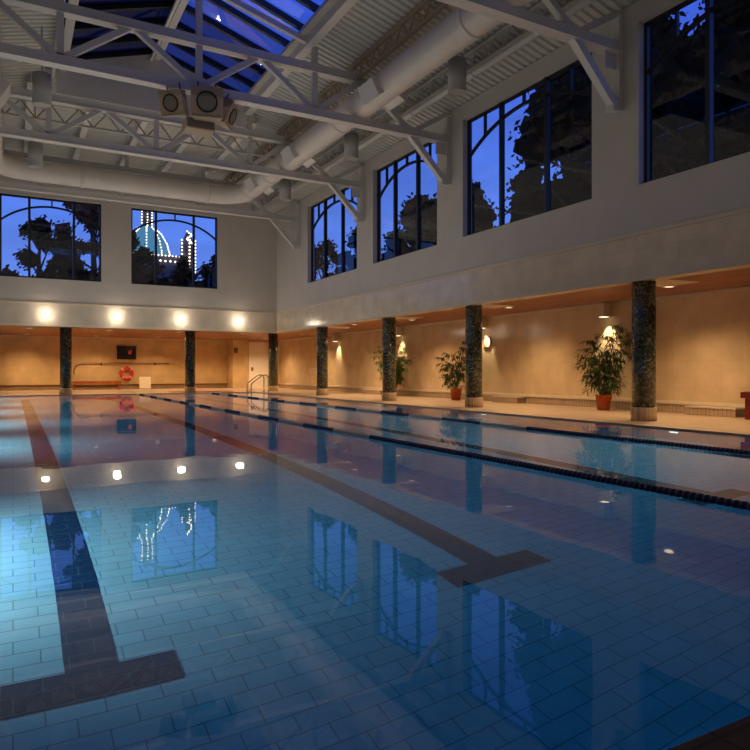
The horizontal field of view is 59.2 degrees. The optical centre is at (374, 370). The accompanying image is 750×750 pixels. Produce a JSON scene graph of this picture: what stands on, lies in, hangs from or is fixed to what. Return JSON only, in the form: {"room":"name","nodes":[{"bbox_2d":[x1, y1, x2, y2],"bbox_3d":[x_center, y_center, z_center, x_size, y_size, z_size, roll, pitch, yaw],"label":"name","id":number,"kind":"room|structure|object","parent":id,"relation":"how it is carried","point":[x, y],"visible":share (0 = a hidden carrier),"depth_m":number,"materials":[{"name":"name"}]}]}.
{"room":"indoor swimming pool","nodes":[
{"label":"indoor swimming pool","id":0,"kind":"room"},
{"bbox_2d":[0,336,226,384],"bbox_3d":[-15.279,-0.600,35.759,20.400,3.200,0.200,0,0,-29],"label":"wall","id":1,"kind":"structure","parent":0,"point":[23,360],"depth_m":35.95,"materials":[{"name":"beige paint"}]},
{"bbox_2d":[0,383,226,390],"bbox_3d":[-16.461,0.865,34.951,17.550,0.270,0.080,0,0,-29],"label":"baseboard","id":2,"kind":"structure","parent":1,"relation":"attached to","point":[205,385],"depth_m":36.02,"materials":[{"name":"tile"}]},
{"bbox_2d":[0,335,226,340],"bbox_3d":[-16.466,-1.800,34.959,17.550,0.060,0.060,0,0,-29],"label":"trim","id":3,"kind":"structure","parent":1,"relation":"attached to","point":[0,335],"depth_m":36.03,"materials":[{"name":"beige wood"}]},
{"bbox_2d":[73,363,169,374],"bbox_3d":[-13.877,-0.134,36.340,4.982,0.652,0.120,0,0,-29],"label":"pole","id":4,"kind":"object","parent":1,"relation":"attached to","point":[79,363],"visible":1,"depth_m":36.48,"materials":[{"name":"brown"}]},
{"bbox_2d":[117,346,135,358],"bbox_3d":[-13.713,-1.000,36.438,1.000,0.720,0.108,0,0,-29],"label":"scoreboard","id":5,"kind":"object","parent":1,"relation":"attached to","point":[123,352],"visible":1,"depth_m":36.40,"materials":[{"name":"black plastic"}]},
{"bbox_2d":[119,366,134,380],"bbox_3d":[-13.692,0.140,36.401,0.820,0.820,0.180,0,0,-29],"label":"life ring","id":6,"kind":"object","parent":1,"relation":"hanging from","point":[122,369],"visible":1,"depth_m":36.34,"materials":[{"name":"red plastic"}]},
{"bbox_2d":[0,175,276,311],"bbox_3d":[-10.923,-6.100,27.837,14.180,6.700,0.320,0,0,-29],"label":"wall","id":7,"kind":"structure","parent":0,"point":[246,246],"depth_m":28.64,"materials":[{"name":"paint"}]},
{"bbox_2d":[0,193,100,281],"bbox_3d":[-13.068,-5.325,26.695,3.726,3.250,0.120,0,0,-29],"label":"window","id":8,"kind":"structure","parent":7,"relation":"in","point":[29,207],"depth_m":26.51,"materials":[{"name":"black"}]},
{"bbox_2d":[131,208,216,288],"bbox_3d":[-8.798,-5.325,29.037,3.745,3.250,0.120,0,0,-29],"label":"window","id":9,"kind":"structure","parent":7,"relation":"in","point":[192,224],"depth_m":29.08,"materials":[{"name":"black"}]},
{"bbox_2d":[0,300,276,332],"bbox_3d":[-11.052,-2.280,27.741,14.500,0.960,0.365,0,0,-29],"label":"wall","id":10,"kind":"structure","parent":0,"point":[13,313],"depth_m":28.00,"materials":[{"name":"paint"}]},
{"bbox_2d":[41,310,49,317],"bbox_3d":[-13.124,-2.280,26.299,0.324,0.300,0.324,0,0,-29],"label":"globe light","id":11,"kind":"object","parent":10,"relation":"attached to","point":[45,313],"visible":1,"depth_m":26.23,"materials":[{"name":"white glass"}]},
{"bbox_2d":[113,313,120,319],"bbox_3d":[-10.784,-2.280,27.583,0.324,0.300,0.324,0,0,-29],"label":"globe light","id":12,"kind":"object","parent":10,"relation":"attached to","point":[116,316],"visible":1,"depth_m":27.51,"materials":[{"name":"white glass"}]},
{"bbox_2d":[177,316,183,321],"bbox_3d":[-8.477,-2.280,28.848,0.324,0.300,0.324,0,0,-29],"label":"globe light","id":13,"kind":"object","parent":10,"relation":"attached to","point":[179,318],"visible":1,"depth_m":28.76,"materials":[{"name":"white glass"}]},
{"bbox_2d":[235,318,241,323],"bbox_3d":[-6.189,-2.280,30.103,0.324,0.300,0.324,0,0,-29],"label":"globe light","id":14,"kind":"object","parent":10,"relation":"attached to","point":[238,320],"visible":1,"depth_m":30.02,"materials":[{"name":"white glass"}]},
{"bbox_2d":[227,339,279,387],"bbox_3d":[-7.249,-0.415,39.365,2.850,2.830,1.200,0,0,-29],"label":"wall","id":15,"kind":"structure","parent":0,"point":[237,363],"depth_m":38.45,"materials":[{"name":"beige paint"}]},
{"bbox_2d":[249,342,267,387],"bbox_3d":[-6.787,-0.350,38.886,1.340,2.700,0.084,0,0,-29],"label":"door","id":16,"kind":"structure","parent":15,"relation":"in","point":[258,351],"depth_m":38.85,"materials":[{"name":"white paint"}]},
{"bbox_2d":[0,0,637,212],"bbox_3d":[-3.031,-7.989,13.450,14.862,1.380,32.500,0,0,-29],"label":"ceiling","id":17,"kind":"structure","parent":0,"point":[366,22],"depth_m":18.04,"materials":[{"name":"white metal"}]},
{"bbox_2d":[0,29,4,152],"bbox_3d":[-7.839,-7.892,13.607,0.140,0.460,27.424,0,0,-29],"label":"joist","id":18,"kind":"object","parent":17,"relation":"attached to","point":[2,116],"visible":0.23,"depth_m":20.07,"materials":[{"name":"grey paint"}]},
{"bbox_2d":[1,97,275,157],"bbox_3d":[-7.292,-7.740,21.092,8.728,0.560,0.080,0,0,-29],"label":"joist","id":19,"kind":"object","parent":18,"relation":"attached to","point":[33,117],"visible":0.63,"depth_m":20.77,"materials":[{"name":"grey paint"}]},
{"bbox_2d":[23,73,32,152],"bbox_3d":[-11.724,-8.248,22.311,0.200,0.270,8.500,0,0,-29],"label":"joist","id":20,"kind":"structure","parent":17,"relation":"attached to","point":[29,105],"depth_m":20.56,"materials":[{"name":"white paint"}]},
{"bbox_2d":[28,107,42,169],"bbox_3d":[-10.854,-7.469,21.078,0.430,1.939,0.430,0,0,-29],"label":"pendant light","id":21,"kind":"object","parent":17,"relation":"hanging from","point":[35,149],"visible":0.94,"depth_m":20.91,"materials":[{"name":"grey metal"}]},
{"bbox_2d":[32,26,51,108],"bbox_3d":[-8.161,-7.469,16.168,0.430,1.939,0.430,0,0,-29],"label":"pendant light","id":22,"kind":"object","parent":17,"relation":"hanging from","point":[41,80],"visible":1,"depth_m":16.02,"materials":[{"name":"grey metal"}]},
{"bbox_2d":[71,100,96,159],"bbox_3d":[-10.234,-8.415,23.129,0.200,0.270,8.500,0,0,-29],"label":"joist","id":23,"kind":"structure","parent":17,"relation":"attached to","point":[82,132],"depth_m":23.39,"materials":[{"name":"white paint"}]},
{"bbox_2d":[116,110,151,165],"bbox_3d":[-8.743,-8.415,23.946,0.200,0.270,8.500,0,0,-29],"label":"joist","id":24,"kind":"structure","parent":17,"relation":"attached to","point":[132,141],"depth_m":23.81,"materials":[{"name":"white paint"}]},
{"bbox_2d":[157,134,194,171],"bbox_3d":[-7.296,-8.415,24.740,0.200,0.270,8.500,0,0,-29],"label":"joist","id":25,"kind":"structure","parent":17,"relation":"attached to","point":[178,148],"depth_m":25.39,"materials":[{"name":"white paint"}]},
{"bbox_2d":[52,0,357,127],"bbox_3d":[-2.796,-8.743,13.062,5.760,1.866,15.705,0,0,-29],"label":"roof truss","id":26,"kind":"object","parent":17,"relation":"attached to","point":[222,21],"visible":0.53,"depth_m":18.25,"materials":[{"name":"white metal"}]},
{"bbox_2d":[196,114,257,176],"bbox_3d":[-5.981,-8.294,25.461,0.200,0.270,8.500,0,0,-29],"label":"joist","id":27,"kind":"structure","parent":17,"relation":"attached to","point":[221,154],"depth_m":24.72,"materials":[{"name":"white paint"}]},
{"bbox_2d":[280,179,290,201],"bbox_3d":[-3.419,-7.186,25.156,0.430,1.372,0.430,0,0,-29],"label":"pendant light","id":28,"kind":"object","parent":17,"relation":"hanging from","point":[285,184],"visible":0.9,"depth_m":24.98,"materials":[{"name":"grey metal"}]},
{"bbox_2d":[344,130,357,160],"bbox_3d":[-0.726,-7.186,20.246,0.430,1.372,0.430,0,0,-29],"label":"pendant light","id":29,"kind":"object","parent":17,"relation":"hanging from","point":[350,138],"visible":0.91,"depth_m":20.06,"materials":[{"name":"grey metal"}]},
{"bbox_2d":[250,0,582,211],"bbox_3d":[0.911,-7.433,18.406,0.140,0.460,27.424,0,0,-29],"label":"joist","id":30,"kind":"object","parent":17,"relation":"attached to","point":[539,5],"visible":0.62,"depth_m":17.19,"materials":[{"name":"grey paint"}]},
{"bbox_2d":[258,0,595,211],"bbox_3d":[0.889,-7.417,18.965,0.250,0.478,26.400,0,0,-29],"label":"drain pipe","id":31,"kind":"object","parent":17,"relation":"hanging from","point":[584,3],"visible":0.34,"depth_m":16.16,"materials":[{"name":"white metal"}]},
{"bbox_2d":[448,54,465,96],"bbox_3d":[1.919,-7.186,15.424,0.430,1.372,0.430,0,0,-29],"label":"pendant light","id":32,"kind":"object","parent":17,"relation":"hanging from","point":[456,64],"visible":0.91,"depth_m":15.25,"materials":[{"name":"grey metal"}]},
{"bbox_2d":[0,388,749,749],"bbox_3d":[-5.228,1.122,17.434,20.400,0.256,41.600,0,0,-29],"label":"floor","id":33,"kind":"structure","parent":0,"point":[735,735],"depth_m":15.90,"materials":[{"name":"tile"}]},
{"bbox_2d":[59,328,71,394],"bbox_3d":[-13.156,-0.415,28.084,0.500,2.830,0.500,0,0,-29],"label":"granite column","id":34,"kind":"structure","parent":33,"relation":"on","point":[65,388],"depth_m":27.89,"materials":[{"name":"stone"}]},
{"bbox_2d":[72,381,120,389],"bbox_3d":[-14.803,0.770,35.099,2.400,0.460,0.465,0,0,-29],"label":"wooden bench","id":35,"kind":"object","parent":33,"relation":"on","point":[74,383],"visible":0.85,"depth_m":34.95,"materials":[{"name":"brown wood"}]},
{"bbox_2d":[139,377,150,388],"bbox_3d":[-12.674,0.662,36.311,0.600,0.689,0.464,0,0,-29],"label":"box","id":36,"kind":"object","parent":33,"relation":"on","point":[144,382],"visible":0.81,"depth_m":36.16,"materials":[{"name":"beige plastic"}]},
{"bbox_2d":[185,331,195,392],"bbox_3d":[-8.571,-0.415,30.599,0.500,2.830,0.500,0,0,-29],"label":"granite column","id":37,"kind":"structure","parent":33,"relation":"on","point":[190,387],"depth_m":30.39,"materials":[{"name":"stone"}]},
{"bbox_2d":[173,391,232,391],"bbox_3d":[-8.358,0.990,31.770,2.900,0.020,0.850,0,0,-29],"label":"rubber mat","id":38,"kind":"object","parent":33,"relation":"on","point":[173,391],"visible":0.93,"depth_m":31.55,"materials":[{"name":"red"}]},
{"bbox_2d":[246,374,269,392],"bbox_3d":[-5.450,1.177,30.668,0.940,2.047,0.737,0,0,-29],"label":"pool ladder","id":39,"kind":"object","parent":33,"relation":"on","point":[260,375],"visible":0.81,"depth_m":30.73,"materials":[{"name":"silver metal"}]},
{"bbox_2d":[268,334,277,390],"bbox_3d":[-5.020,-0.415,32.546,0.500,2.830,0.500,0,0,-29],"label":"granite column","id":40,"kind":"structure","parent":33,"relation":"on","point":[272,338],"depth_m":32.34,"materials":[{"name":"stone"}]},
{"bbox_2d":[316,327,327,394],"bbox_3d":[-2.179,-0.415,27.262,0.500,2.830,0.500,0,0,-29],"label":"granite column","id":41,"kind":"structure","parent":33,"relation":"on","point":[322,332],"depth_m":27.06,"materials":[{"name":"stone"}]},
{"bbox_2d":[361,389,381,394],"bbox_3d":[-0.039,0.900,28.663,0.340,0.200,1.740,0,0,-29],"label":"tiled ledge","id":42,"kind":"object","parent":33,"relation":"on","point":[364,391],"visible":0.75,"depth_m":28.54,"materials":[{"name":"tile"}]},
{"bbox_2d":[382,317,396,400],"bbox_3d":[0.481,-0.415,22.413,0.500,2.830,0.500,0,0,-29],"label":"granite column","id":43,"kind":"structure","parent":33,"relation":"on","point":[389,393],"depth_m":22.21,"materials":[{"name":"stone"}]},
{"bbox_2d":[368,345,412,392],"bbox_3d":[0.467,-0.035,26.346,1.602,2.071,1.991,0,0,-29],"label":"bamboo","id":44,"kind":"object","parent":33,"relation":"on","point":[400,368],"visible":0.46,"depth_m":26.32,"materials":[{"name":"plant"}]},
{"bbox_2d":[434,341,465,399],"bbox_3d":[2.640,-0.051,22.775,1.228,2.102,1.529,0,0,-29],"label":"bamboo","id":45,"kind":"object","parent":33,"relation":"on","point":[455,392],"visible":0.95,"depth_m":22.60,"materials":[{"name":"plant"}]},
{"bbox_2d":[450,388,461,399],"bbox_3d":[2.784,0.800,22.684,0.430,0.400,0.430,0,0,-29],"label":"pot","id":46,"kind":"object","parent":33,"relation":"on","point":[456,393],"depth_m":22.54,"materials":[{"name":"ceramic"}]},
{"bbox_2d":[465,305,482,407],"bbox_3d":[2.741,-0.415,18.292,0.500,2.830,0.500,0,0,-29],"label":"granite column","id":47,"kind":"structure","parent":33,"relation":"on","point":[473,399],"depth_m":18.08,"materials":[{"name":"stone"}]},
{"bbox_2d":[491,396,525,402],"bbox_3d":[4.217,0.900,20.904,0.340,0.200,1.240,0,0,-29],"label":"tiled ledge","id":48,"kind":"object","parent":33,"relation":"on","point":[504,399],"visible":1,"depth_m":20.70,"materials":[{"name":"tile"}]},
{"bbox_2d":[572,325,631,409],"bbox_3d":[5.761,-0.078,16.717,1.580,2.156,1.583,0,0,-29],"label":"bamboo","id":49,"kind":"object","parent":33,"relation":"on","point":[603,399],"visible":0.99,"depth_m":16.70,"materials":[{"name":"plant"}]},
{"bbox_2d":[595,394,611,409],"bbox_3d":[5.846,0.800,16.893,0.430,0.400,0.430,0,0,-29],"label":"pot","id":50,"kind":"object","parent":33,"relation":"on","point":[603,402],"depth_m":16.74,"materials":[{"name":"ceramic"}]},
{"bbox_2d":[631,281,656,420],"bbox_3d":[5.444,-0.415,13.365,0.500,2.830,0.500,0,0,-29],"label":"granite column","id":51,"kind":"structure","parent":33,"relation":"on","point":[643,408],"depth_m":13.16,"materials":[{"name":"stone"}]},
{"bbox_2d":[684,405,744,417],"bbox_3d":[7.583,0.900,14.766,0.340,0.200,1.240,0,0,-29],"label":"tiled ledge","id":52,"kind":"object","parent":33,"relation":"on","point":[735,412],"visible":0.93,"depth_m":14.57,"materials":[{"name":"tile"}]},
{"bbox_2d":[740,392,749,419],"bbox_3d":[7.946,0.713,13.482,0.620,0.575,0.620,0,0,-29],"label":"tub","id":53,"kind":"object","parent":33,"relation":"on","point":[746,395],"visible":1,"depth_m":13.53,"materials":[{"name":"red paint"}]},
{"bbox_2d":[0,267,749,339],"bbox_3d":[-3.830,-1.905,18.315,17.500,0.150,41.800,0,0,-29],"label":"ceiling","id":54,"kind":"structure","parent":0,"point":[736,278],"depth_m":21.01,"materials":[{"name":"brown paint"}]},
{"bbox_2d":[328,279,698,327],"bbox_3d":[1.992,-1.824,20.510,1.380,0.012,16.750,0,0,-29],"label":"ceiling light","id":55,"kind":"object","parent":54,"relation":"attached to","point":[666,282],"depth_m":14.04,"materials":[{"name":"beige"}]},
{"bbox_2d":[276,207,749,332],"bbox_3d":[3.229,-2.280,17.066,0.365,0.960,32.820,0,0,-29],"label":"wall","id":56,"kind":"structure","parent":0,"point":[717,242],"depth_m":14.88,"materials":[{"name":"paint"}]},
{"bbox_2d":[277,0,749,311],"bbox_3d":[3.248,-5.058,17.076,0.320,4.616,32.820,0,0,-29],"label":"wall","id":57,"kind":"structure","parent":0,"point":[621,203],"depth_m":15.44,"materials":[{"name":"paint"}]},
{"bbox_2d":[0,142,299,249],"bbox_3d":[-9.524,-6.880,25.286,14.160,3.240,0.260,0,0,-29],"label":"roof truss","id":58,"kind":"object","parent":57,"relation":"attached to","point":[294,221],"visible":0.71,"depth_m":25.62,"materials":[{"name":"white metal"}]},
{"bbox_2d":[0,68,363,222],"bbox_3d":[-6.638,-6.880,20.025,14.160,3.240,0.260,0,0,-29],"label":"roof truss","id":59,"kind":"object","parent":57,"relation":"attached to","point":[113,111],"visible":0.86,"depth_m":20.00,"materials":[{"name":"white metal"}]},
{"bbox_2d":[0,0,450,186],"bbox_3d":[-4.113,-7.204,15.422,14.160,3.888,0.260,0,0,-29],"label":"roof truss","id":60,"kind":"object","parent":57,"relation":"attached to","point":[59,59],"visible":0.88,"depth_m":15.43,"materials":[{"name":"white metal"}]},
{"bbox_2d":[157,83,188,116],"bbox_3d":[-4.551,-6.144,15.034,0.569,0.731,0.566,0,0,13],"label":"loudspeaker","id":61,"kind":"object","parent":60,"relation":"hanging from","point":[173,103],"visible":1,"depth_m":14.85,"materials":[{"name":"beige plastic"}]},
{"bbox_2d":[164,95,176,110],"bbox_3d":[-4.597,-6.027,14.838,0.320,0.320,0.010,0,20,13],"label":"grille","id":62,"kind":"object","parent":61,"relation":"attached to","point":[170,101],"depth_m":14.83,"materials":[{"name":"grey metal"}]},
{"bbox_2d":[191,81,222,123],"bbox_3d":[-3.855,-6.181,15.134,0.711,0.888,0.598,0,0,-15],"label":"loudspeaker","id":63,"kind":"object","parent":60,"relation":"hanging from","point":[206,102],"visible":0.97,"depth_m":14.89,"materials":[{"name":"beige plastic"}]},
{"bbox_2d":[182,117,214,137],"bbox_3d":[-4.134,-6.035,15.439,0.660,0.910,0.510,0,0,-29],"label":"box","id":64,"kind":"object","parent":63,"relation":"hanging from","point":[190,126],"visible":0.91,"depth_m":15.29,"materials":[{"name":"beige"}]},
{"bbox_2d":[188,118,213,129],"bbox_3d":[-4.014,-5.700,15.220,0.600,0.180,0.010,0,0,-29],"label":"grille","id":65,"kind":"object","parent":64,"relation":"attached to","point":[194,124],"depth_m":15.21,"materials":[{"name":"grey metal"}]},
{"bbox_2d":[198,92,215,110],"bbox_3d":[-3.789,-6.072,14.883,0.400,0.400,0.013,0,6,-15],"label":"grille","id":66,"kind":"object","parent":63,"relation":"attached to","point":[206,100],"depth_m":14.88,"materials":[{"name":"grey metal"}]},
{"bbox_2d":[218,93,239,130],"bbox_3d":[-3.579,-6.176,15.716,0.594,0.728,0.569,0,0,3],"label":"loudspeaker","id":67,"kind":"object","parent":60,"relation":"hanging from","point":[231,111],"visible":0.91,"depth_m":15.54,"materials":[{"name":"beige plastic"}]},
{"bbox_2d":[229,110,235,122],"bbox_3d":[-3.384,-6.049,15.704,0.010,0.320,0.320,25,1,3],"label":"grille","id":68,"kind":"object","parent":67,"relation":"attached to","point":[232,116],"depth_m":15.68,"materials":[{"name":"grey metal"}]},
{"bbox_2d":[0,0,531,203],"bbox_3d":[-3.744,-6.976,14.731,9.622,0.852,23.432,0,0,-29],"label":"air duct","id":69,"kind":"object","parent":60,"relation":"attached to","point":[388,88],"visible":0.93,"depth_m":19.44,"materials":[{"name":"white metal"}]},
{"bbox_2d":[244,177,255,191],"bbox_3d":[-4.592,-6.819,24.170,0.219,0.383,0.740,0,0,-29],"label":"grille","id":70,"kind":"object","parent":69,"relation":"attached to","point":[250,183],"depth_m":24.04,"materials":[{"name":"white metal"}]},
{"bbox_2d":[280,145,294,163],"bbox_3d":[-2.764,-6.819,20.838,0.219,0.383,0.740,0,0,-29],"label":"grille","id":71,"kind":"object","parent":69,"relation":"attached to","point":[288,153],"depth_m":20.73,"materials":[{"name":"white metal"}]},
{"bbox_2d":[357,77,378,104],"bbox_3d":[-0.168,-6.819,16.104,0.219,0.383,0.740,0,0,-29],"label":"grille","id":72,"kind":"object","parent":69,"relation":"attached to","point":[369,90],"depth_m":16.02,"materials":[{"name":"white metal"}]},
{"bbox_2d":[389,87,410,110],"bbox_3d":[0.626,-6.819,16.539,0.219,0.383,0.740,0,0,-29],"label":"grille","id":73,"kind":"object","parent":69,"relation":"attached to","point":[403,96],"depth_m":16.25,"materials":[{"name":"white metal"}]},
{"bbox_2d":[225,0,448,184],"bbox_3d":[-0.580,-7.892,17.588,0.140,0.460,27.424,0,0,-29],"label":"joist","id":74,"kind":"object","parent":60,"relation":"on","point":[397,28],"visible":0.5,"depth_m":16.49,"materials":[{"name":"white metal"}]},
{"bbox_2d":[311,188,356,281],"bbox_3d":[-1.585,-5.325,25.951,0.120,3.250,4.608,0,0,-29],"label":"window","id":75,"kind":"structure","parent":57,"relation":"in","point":[333,196],"depth_m":26.65,"materials":[{"name":"black metal"}]},
{"bbox_2d":[377,142,436,262],"bbox_3d":[1.041,-5.325,21.163,0.120,3.250,3.973,0,0,-29],"label":"window","id":76,"kind":"structure","parent":57,"relation":"in","point":[394,177],"depth_m":21.77,"materials":[{"name":"black"}]},
{"bbox_2d":[467,52,591,235],"bbox_3d":[3.707,-5.325,16.302,0.120,3.250,4.678,0,0,-29],"label":"window","id":77,"kind":"structure","parent":57,"relation":"in","point":[546,81],"depth_m":16.78,"materials":[{"name":"black"}]},
{"bbox_2d":[436,0,623,114],"bbox_3d":[-1.204,-7.204,10.118,14.160,3.888,0.260,0,0,-29],"label":"roof truss","id":78,"kind":"object","parent":57,"relation":"attached to","point":[581,40],"visible":1,"depth_m":12.94,"materials":[{"name":"white metal"}]},
{"bbox_2d":[644,0,749,182],"bbox_3d":[6.482,-5.325,11.243,0.120,3.250,4.519,0,0,-29],"label":"window","id":79,"kind":"structure","parent":57,"relation":"in","point":[710,8],"depth_m":12.29,"materials":[{"name":"black"}]},
{"bbox_2d":[280,290,749,403],"bbox_3d":[3.803,-0.600,22.387,0.200,3.200,41.600,0,0,-29],"label":"wall","id":80,"kind":"structure","parent":0,"point":[703,341],"depth_m":19.18,"materials":[{"name":"beige paint"}]},
{"bbox_2d":[309,368,316,373],"bbox_3d":[-3.241,0.000,35.005,0.015,0.300,1.300,0,0,-29],"label":"access panel","id":81,"kind":"object","parent":80,"relation":"attached to","point":[311,370],"visible":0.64,"depth_m":35.09,"materials":[{"name":"beige"}]},
{"bbox_2d":[332,334,338,341],"bbox_3d":[-1.908,-1.616,32.258,0.320,0.368,0.240,0,0,-29],"label":"wall sconce","id":82,"kind":"object","parent":80,"relation":"attached to","point":[335,338],"visible":1,"depth_m":32.14,"materials":[{"name":"beige metal"}]},
{"bbox_2d":[396,327,402,335],"bbox_3d":[0.978,-1.616,26.997,0.320,0.368,0.240,0,0,-29],"label":"wall sconce","id":83,"kind":"object","parent":80,"relation":"attached to","point":[399,331],"visible":0.8,"depth_m":26.87,"materials":[{"name":"beige"}]},
{"bbox_2d":[482,317,487,328],"bbox_3d":[3.623,-1.616,22.175,0.320,0.368,0.240,0,0,-29],"label":"wall sconce","id":84,"kind":"object","parent":80,"relation":"attached to","point":[484,319],"visible":0.52,"depth_m":22.06,"materials":[{"name":"beige metal"}]},
{"bbox_2d":[483,336,491,347],"bbox_3d":[3.780,-0.980,22.170,0.048,0.416,0.416,0,0,-29],"label":"wall sconce","id":85,"kind":"object","parent":80,"relation":"attached to","point":[487,341],"visible":1,"depth_m":22.16,"materials":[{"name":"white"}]},
{"bbox_2d":[492,346,496,352],"bbox_3d":[3.950,-0.710,21.898,0.012,0.220,0.240,0,0,-29],"label":"notice","id":86,"kind":"object","parent":80,"relation":"attached to","point":[494,348],"visible":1,"depth_m":21.87,"materials":[{"name":"beige"}]},
{"bbox_2d":[278,383,744,412],"bbox_3d":[3.964,0.860,21.791,0.090,0.280,40.400,0,0,-29],"label":"baseboard","id":87,"kind":"structure","parent":80,"relation":"attached to","point":[616,403],"depth_m":19.55,"materials":[{"name":"tile"}]},
{"bbox_2d":[279,286,749,341],"bbox_3d":[3.977,-1.795,21.799,0.060,0.070,40.400,0,0,-29],"label":"trim","id":88,"kind":"structure","parent":80,"relation":"attached to","point":[747,287],"depth_m":18.96,"materials":[{"name":"beige"}]},
{"bbox_2d":[597,303,610,317],"bbox_3d":[6.133,-1.616,17.598,0.320,0.368,0.240,0,0,-29],"label":"wall sconce","id":89,"kind":"object","parent":80,"relation":"attached to","point":[603,309],"visible":1,"depth_m":17.50,"materials":[{"name":"beige metal"}]},
{"bbox_3d":[-4.294,2.858,15.751,12.880,0.204,29.650,0,0,-29],"label":"floor","id":90,"kind":"structure","parent":0,"visible":0},
{"bbox_2d":[0,392,749,749],"bbox_3d":[-4.294,1.897,15.751,12.704,1.750,29.474,0,0,-29],"label":"pool water","id":91,"kind":"object","parent":90,"relation":"on","point":[174,575],"visible":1,"depth_m":3.28,"materials":[{"name":"blue liquid"}]},
{"bbox_2d":[136,393,749,509],"bbox_3d":[-3.452,1.010,16.213,0.086,0.082,29.450,0,0,-29],"label":"lane rope","id":92,"kind":"object","parent":91,"relation":"on","point":[739,504],"visible":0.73,"depth_m":6.78,"materials":[{"name":"black plastic"}]},
{"bbox_2d":[207,392,749,454],"bbox_3d":[-0.725,1.010,17.708,0.086,0.082,29.450,0,0,-29],"label":"lane rope","id":93,"kind":"object","parent":91,"relation":"on","point":[692,446],"visible":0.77,"depth_m":11.02,"materials":[{"name":"black plastic"}]},
{"label":"outside","id":94,"kind":"structure","parent":0,"visible":0},
{"bbox_3d":[-13.298,1.500,55.436,190.000,0.200,170.000,0,0,-29],"label":"ground","id":95,"kind":"structure","parent":94,"visible":0},
{"bbox_2d":[2,214,61,277],"bbox_3d":[-20.943,-4.183,41.496,4.408,11.184,5.289,0,0,-9],"label":"tree","id":96,"kind":"object","parent":95,"relation":"on","point":[41,231],"visible":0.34,"depth_m":40.83,"materials":[{"name":"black plant"}]},
{"bbox_2d":[38,234,95,279],"bbox_3d":[-18.642,-3.465,40.310,3.446,9.751,3.785,0,0,-37],"label":"tree","id":97,"kind":"object","parent":95,"relation":"on","point":[65,246],"visible":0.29,"depth_m":39.72,"materials":[{"name":"black plant"}]},
{"bbox_2d":[49,203,135,279],"bbox_3d":[-18.001,-5.825,42.488,5.475,14.464,4.820,0,0,-14],"label":"tree","id":98,"kind":"object","parent":95,"relation":"on","point":[90,212],"visible":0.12,"depth_m":41.73,"materials":[{"name":"black plant"}]},
{"bbox_2d":[92,231,152,283],"bbox_3d":[-16.115,-3.952,42.262,4.110,10.722,4.006,0,0,-29],"label":"tree","id":99,"kind":"object","parent":95,"relation":"on","point":[139,257],"visible":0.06,"depth_m":42.19,"materials":[{"name":"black plant"}]},
{"bbox_2d":[58,211,195,285],"bbox_3d":[-22.533,-7.800,64.579,18.000,18.400,9.085,0,0,-29],"label":"domed building","id":100,"kind":"structure","parent":95,"relation":"on","point":[146,233],"depth_m":62.27,"materials":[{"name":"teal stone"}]},
{"bbox_2d":[133,243,170,284],"bbox_3d":[-15.113,-3.555,44.117,3.588,9.930,3.831,0,0,-36],"label":"tree","id":101,"kind":"object","parent":95,"relation":"on","point":[150,259],"visible":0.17,"depth_m":43.63,"materials":[{"name":"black plant"}]},
{"bbox_2d":[169,255,203,286],"bbox_3d":[-13.156,-3.311,45.241,3.445,9.444,3.821,0,0,-38],"label":"tree","id":102,"kind":"object","parent":95,"relation":"on","point":[182,275],"visible":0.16,"depth_m":45.02,"materials":[{"name":"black plant"}]},
{"bbox_2d":[196,254,214,287],"bbox_3d":[-10.815,-3.463,46.352,3.328,9.746,3.759,0,0,30],"label":"tree","id":103,"kind":"object","parent":95,"relation":"on","point":[207,273],"visible":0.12,"depth_m":45.62,"materials":[{"name":"black plant"}]},
{"bbox_2d":[314,238,347,280],"bbox_3d":[-3.678,-4.554,52.187,4.901,11.925,5.494,0,0,32],"label":"tree","id":104,"kind":"object","parent":95,"relation":"on","point":[332,255],"visible":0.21,"depth_m":51.49,"materials":[{"name":"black plant"}]},
{"bbox_2d":[327,226,356,276],"bbox_3d":[-1.296,-4.841,48.841,5.070,12.499,5.045,0,0,4],"label":"tree","id":105,"kind":"object","parent":95,"relation":"on","point":[350,260],"visible":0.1,"depth_m":48.82,"materials":[{"name":"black plant"}]},
{"bbox_2d":[381,192,436,260],"bbox_3d":[2.945,-4.658,39.274,7.222,12.134,7.377,0,0,-44],"label":"tree","id":106,"kind":"object","parent":95,"relation":"on","point":[407,215],"visible":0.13,"depth_m":38.67,"materials":[{"name":"black plant"}]},
{"bbox_2d":[421,179,498,243],"bbox_3d":[4.955,-4.725,36.775,6.428,12.267,5.793,0,0,43],"label":"tree","id":107,"kind":"object","parent":95,"relation":"on","point":[483,214],"visible":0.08,"depth_m":35.78,"materials":[{"name":"black plant"}]},
{"bbox_2d":[505,11,722,221],"bbox_3d":[8.771,-6.188,23.126,8.784,15.190,8.989,0,0,31],"label":"tree","id":108,"kind":"object","parent":95,"relation":"on","point":[570,114],"visible":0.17,"depth_m":20.72,"materials":[{"name":"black plant"}]},
{"bbox_2d":[650,137,678,178],"bbox_3d":[9.765,-3.022,21.004,6.123,8.867,6.488,0,0,45],"label":"tree","id":109,"kind":"object","parent":95,"relation":"on","point":[651,159],"visible":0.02,"depth_m":20.10,"materials":[{"name":"black plant"}]},
{"bbox_2d":[650,0,749,179],"bbox_3d":[11.662,-6.155,17.232,8.183,15.123,8.167,0,0,-16],"label":"tree","id":110,"kind":"object","parent":95,"relation":"on","point":[685,114],"visible":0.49,"depth_m":17.12,"materials":[{"name":"black plant"}]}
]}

